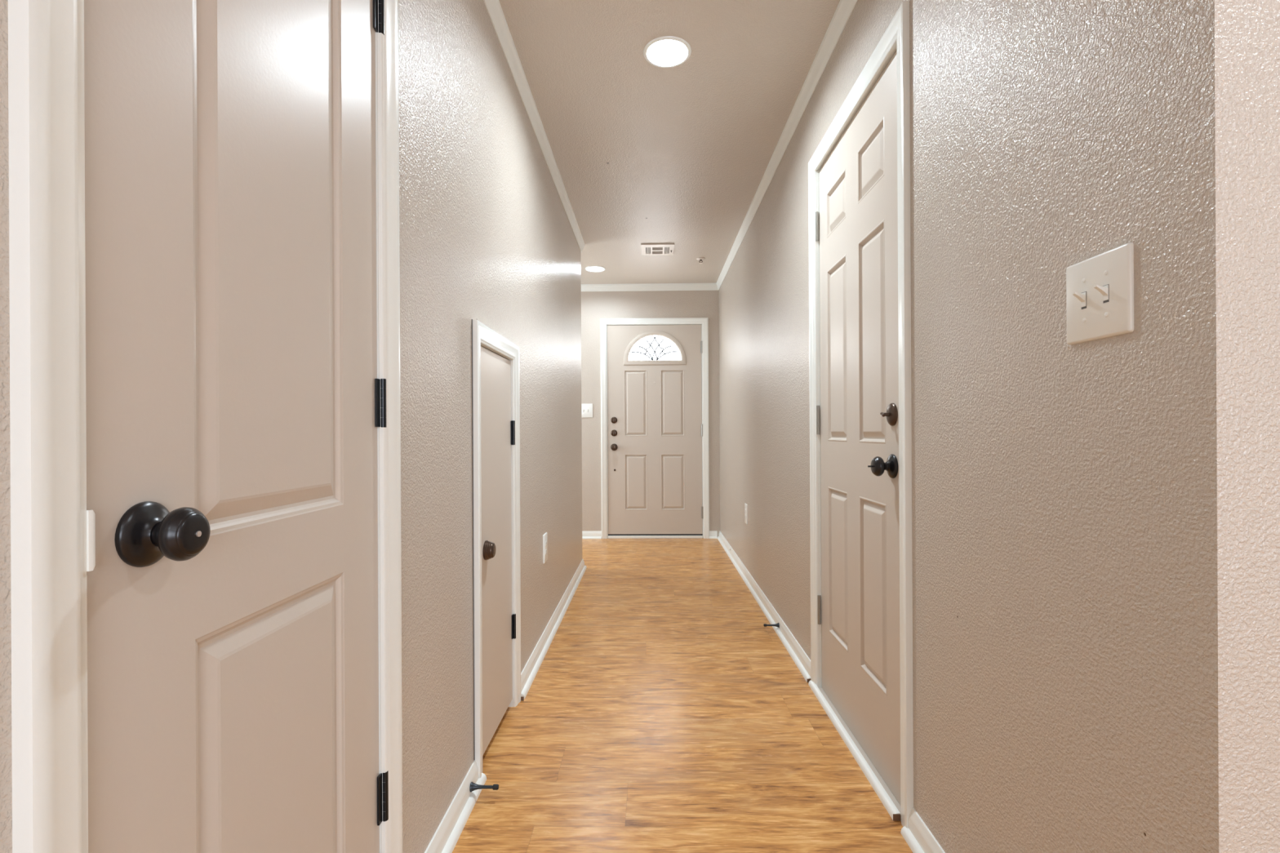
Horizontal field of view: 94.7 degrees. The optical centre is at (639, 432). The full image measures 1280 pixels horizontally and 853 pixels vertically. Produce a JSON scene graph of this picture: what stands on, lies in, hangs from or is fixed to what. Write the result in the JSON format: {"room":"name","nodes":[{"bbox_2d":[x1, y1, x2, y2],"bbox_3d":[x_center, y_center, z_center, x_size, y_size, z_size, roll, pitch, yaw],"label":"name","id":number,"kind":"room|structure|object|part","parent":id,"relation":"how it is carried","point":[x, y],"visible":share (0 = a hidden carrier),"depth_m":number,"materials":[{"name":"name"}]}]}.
{"room":"home hallway","nodes":[
{"label":"home hallway","id":0,"kind":"room"},
{"bbox_2d":[0,0,582,852],"bbox_3d":[-0.568,-0.196,0.617,0.120,2.440,7.613,0,0,1],"label":"wall","id":1,"kind":"structure","parent":0,"point":[486,236],"depth_m":1.55,"materials":[{"name":"beige paint"}]},
{"bbox_2d":[8,0,402,852],"bbox_3d":[-0.512,-0.031,0.829,0.129,2.109,0.705,0,0,1],"label":"door","id":2,"kind":"structure","parent":1,"relation":"in","point":[205,407],"depth_m":0.70,"materials":[{"name":"beige paint"}]},
{"bbox_3d":[-0.500,0.098,0.535,0.008,0.055,0.009,0,0,5],"label":"strike plate","id":3,"kind":"part","parent":2,"relation":"part of","materials":[{"name":"white paint"}]},
{"bbox_3d":[-0.467,0.104,0.604,0.028,0.055,0.055,0,0,1],"label":"knob","id":4,"kind":"part","parent":2,"relation":"part of","materials":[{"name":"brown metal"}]},
{"bbox_2d":[424,760,486,852],"bbox_3d":[-0.471,0.988,1.461,0.029,0.071,0.552,0,0,1],"label":"baseboard","id":5,"kind":"structure","parent":1,"relation":"attached to","point":[445,838],"depth_m":1.52,"materials":[{"name":"white paint"}]},
{"bbox_3d":[-0.465,1.014,1.462,0.017,0.019,0.550,0,0,1],"label":"shoe moulding","id":6,"kind":"part","parent":5,"relation":"part of","materials":[{"name":"white paint"}]},
{"bbox_2d":[469,782,498,792],"bbox_3d":[-0.431,0.986,1.636,0.076,0.025,0.025,0,0,1],"label":"door stop","id":7,"kind":"object","parent":1,"relation":"attached to","point":[473,786],"visible":1,"depth_m":1.63,"materials":[{"name":"grey metal"}]},
{"bbox_2d":[471,319,520,778],"bbox_3d":[-0.503,0.348,1.980,0.101,1.351,0.543,0,0,1],"label":"door","id":8,"kind":"structure","parent":1,"relation":"in","point":[495,397],"depth_m":1.95,"materials":[{"name":"beige paint"}]},
{"bbox_3d":[-0.469,0.370,1.847,0.029,0.061,0.061,0,0,1],"label":"cupboard knob","id":9,"kind":"part","parent":8,"relation":"part of","materials":[{"name":"brown metal"}]},
{"bbox_2d":[483,0,585,252],"bbox_3d":[-0.530,-1.384,2.230,0.147,0.065,4.440,0,0,1],"label":"trim","id":10,"kind":"structure","parent":1,"relation":"attached to","point":[494,8],"depth_m":2.45,"materials":[{"name":"white paint"}]},
{"bbox_2d":[542,532,547,564],"bbox_3d":[-0.458,0.561,2.859,0.008,0.137,0.088,0,0,1],"label":"wall outlet","id":11,"kind":"object","parent":1,"relation":"attached to","point":[545,535],"visible":1,"depth_m":2.83,"materials":[{"name":"white plastic"}]},
{"bbox_2d":[520,559,586,701],"bbox_3d":[-0.496,0.988,3.348,0.149,0.071,2.208,0,0,1],"label":"baseboard","id":12,"kind":"structure","parent":1,"relation":"attached to","point":[528,674],"depth_m":2.85,"materials":[{"name":"white paint"}]},
{"bbox_2d":[581,290,719,536],"bbox_3d":[-0.556,-0.196,5.730,2.877,2.440,0.120,0,0,1],"label":"wall","id":13,"kind":"structure","parent":0,"point":[595,305],"depth_m":5.66,"materials":[{"name":"beige paint"}]},
{"bbox_2d":[581,404,592,417],"bbox_3d":[-0.521,-0.205,5.659,0.133,0.133,0.022,0,0,1],"label":"switch plate","id":14,"kind":"object","parent":13,"relation":"attached to","point":[586,409],"visible":0.95,"depth_m":5.66,"materials":[{"name":"white plastic"}]},
{"bbox_2d":[582,531,601,538],"bbox_3d":[-1.179,0.992,5.668,1.618,0.071,0.029,0,0,1],"label":"baseboard","id":15,"kind":"structure","parent":13,"relation":"attached to","point":[585,535],"depth_m":5.66,"materials":[{"name":"white paint"}]},
{"bbox_3d":[-1.179,1.018,5.662,1.618,0.019,0.017,0,0,1],"label":"shoe moulding","id":16,"kind":"part","parent":15,"relation":"part of","materials":[{"name":"white paint"}]},
{"bbox_2d":[600,317,709,538],"bbox_3d":[0.142,-0.036,5.681,1.032,2.112,0.152,0,0,1],"label":"door","id":17,"kind":"structure","parent":13,"relation":"in","point":[655,479],"depth_m":5.66,"materials":[{"name":"beige paint"}]},
{"bbox_3d":[-0.249,0.145,5.626,0.055,0.055,0.028,0,0,1],"label":"knob","id":18,"kind":"part","parent":17,"relation":"part of","materials":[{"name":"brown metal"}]},
{"bbox_3d":[0.141,-0.810,5.660,0.600,0.330,0.022,0,0,1],"label":"fanlight frame","id":19,"kind":"part","parent":17,"relation":"part of","materials":[{"name":"beige paint"}]},
{"bbox_3d":[0.141,-0.809,5.678,0.516,0.247,0.006,0,0,1],"label":"fanlight glass","id":20,"kind":"part","parent":17,"relation":"part of","materials":[{"name":"white"}]},
{"bbox_3d":[0.147,1.007,5.696,0.908,0.026,0.102,0,0,1],"label":"sill","id":21,"kind":"part","parent":17,"relation":"part of","materials":[{"name":"white paint"}]},
{"bbox_2d":[709,530,717,538],"bbox_3d":[0.700,0.982,5.633,0.075,0.071,0.029,0,0,1],"label":"baseboard","id":22,"kind":"structure","parent":13,"relation":"attached to","point":[713,534],"depth_m":5.63,"materials":[{"name":"white paint"}]},
{"bbox_3d":[0.700,1.008,5.627,0.075,0.019,0.017,0,0,1],"label":"shoe moulding","id":23,"kind":"part","parent":22,"relation":"part of","materials":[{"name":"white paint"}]},
{"bbox_2d":[498,0,839,284],"bbox_3d":[0.565,-1.482,1.219,5.540,0.120,9.099,0,0,1],"label":"ceiling","id":24,"kind":"structure","parent":0,"point":[643,152],"depth_m":2.60,"materials":[{"name":"beige paint"}]},
{"bbox_2d":[585,266,605,271],"bbox_3d":[-0.387,-1.429,5.112,0.180,0.034,0.180,0,0,1],"label":"recessed light","id":25,"kind":"object","parent":24,"relation":"in","point":[592,268],"visible":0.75,"depth_m":5.16,"materials":[{"name":"white plastic"}]},
{"bbox_2d":[640,243,674,255],"bbox_3d":[0.136,-1.408,4.563,0.252,0.023,0.256,0,0,1],"label":"ceiling vent","id":26,"kind":"object","parent":24,"relation":"in","point":[646,248],"visible":1,"depth_m":4.55,"materials":[{"name":"white metal"}]},
{"bbox_2d":[643,35,691,67],"bbox_3d":[0.102,-1.431,2.201,0.180,0.034,0.180,0,0,1],"label":"recessed light","id":27,"kind":"object","parent":24,"relation":"in","point":[664,51],"visible":0.9,"depth_m":2.22,"materials":[{"name":"white plastic"}]},
{"bbox_2d":[696,257,705,263],"bbox_3d":[0.499,-1.402,4.829,0.076,0.039,0.076,0,0,1],"label":"sprinkler","id":28,"kind":"object","parent":24,"relation":"attached to","point":[700,259],"visible":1,"depth_m":4.82,"materials":[{"name":"white metal"}]},
{"bbox_2d":[452,538,912,852],"bbox_3d":[0.583,1.068,1.469,5.540,0.100,9.599,0,0,1],"label":"floor","id":29,"kind":"structure","parent":0,"point":[661,713],"depth_m":1.96,"materials":[{"name":"brown wood"}]},
{"bbox_2d":[719,0,1279,852],"bbox_3d":[0.775,-0.203,3.164,0.120,2.440,4.962,0,0,1],"label":"wall","id":30,"kind":"structure","parent":0,"point":[1095,524],"depth_m":0.92,"materials":[{"name":"beige paint"}]},
{"bbox_2d":[581,0,857,291],"bbox_3d":[-0.669,-1.383,3.191,2.757,0.065,4.962,0,0,1],"label":"trim","id":31,"kind":"structure","parent":30,"relation":"attached to","point":[844,9],"depth_m":2.90,"materials":[{"name":"white paint"}]},
{"bbox_2d":[744,503,747,524],"bbox_3d":[0.732,0.565,4.077,0.008,0.137,0.088,0,0,1],"label":"wall outlet","id":32,"kind":"object","parent":30,"relation":"attached to","point":[745,504],"visible":1,"depth_m":4.04,"materials":[{"name":"white plastic"}]},
{"bbox_2d":[717,531,810,682],"bbox_3d":[0.723,0.982,4.014,0.029,0.071,3.264,0,0,1],"label":"baseboard","id":33,"kind":"structure","parent":30,"relation":"attached to","point":[797,653],"depth_m":3.14,"materials":[{"name":"white paint"}]},
{"bbox_2d":[763,622,779,627],"bbox_3d":[0.666,0.981,2.991,0.076,0.025,0.025,0,0,1],"label":"door stop","id":34,"kind":"object","parent":30,"relation":"attached to","point":[777,624],"visible":1,"depth_m":2.99,"materials":[{"name":"grey metal"}]},
{"bbox_2d":[808,680,900,821],"bbox_3d":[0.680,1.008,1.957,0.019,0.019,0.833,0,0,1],"label":"trim","id":35,"kind":"structure","parent":30,"relation":"attached to","point":[890,806],"depth_m":1.81,"materials":[{"name":"white paint"}]},
{"bbox_2d":[808,0,913,827],"bbox_3d":[0.700,-0.035,1.933,0.133,2.105,0.893,0,0,1],"label":"door","id":36,"kind":"structure","parent":30,"relation":"in","point":[859,172],"depth_m":1.82,"materials":[{"name":"beige paint"}]},
{"bbox_3d":[0.655,0.095,1.625,0.028,0.055,0.055,0,0,1],"label":"knob","id":37,"kind":"part","parent":36,"relation":"part of","materials":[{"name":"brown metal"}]},
{"bbox_2d":[900,807,945,852],"bbox_3d":[1.939,0.975,1.052,2.572,0.071,0.840,0,0,1],"label":"baseboard","id":38,"kind":"structure","parent":30,"relation":"attached to","point":[917,836],"depth_m":1.43,"materials":[{"name":"white paint"}]},
{"bbox_3d":[1.939,1.001,1.052,2.572,0.019,0.840,0,0,1],"label":"shoe moulding","id":39,"kind":"part","parent":38,"relation":"part of","materials":[{"name":"white paint"}]},
{"bbox_2d":[1066,242,1133,344],"bbox_3d":[0.661,-0.198,0.863,0.022,0.122,0.124,0,0,1],"label":"switch plate","id":40,"kind":"object","parent":30,"relation":"attached to","point":[1100,288],"visible":1,"depth_m":0.85,"materials":[{"name":"white plastic"}]}
]}

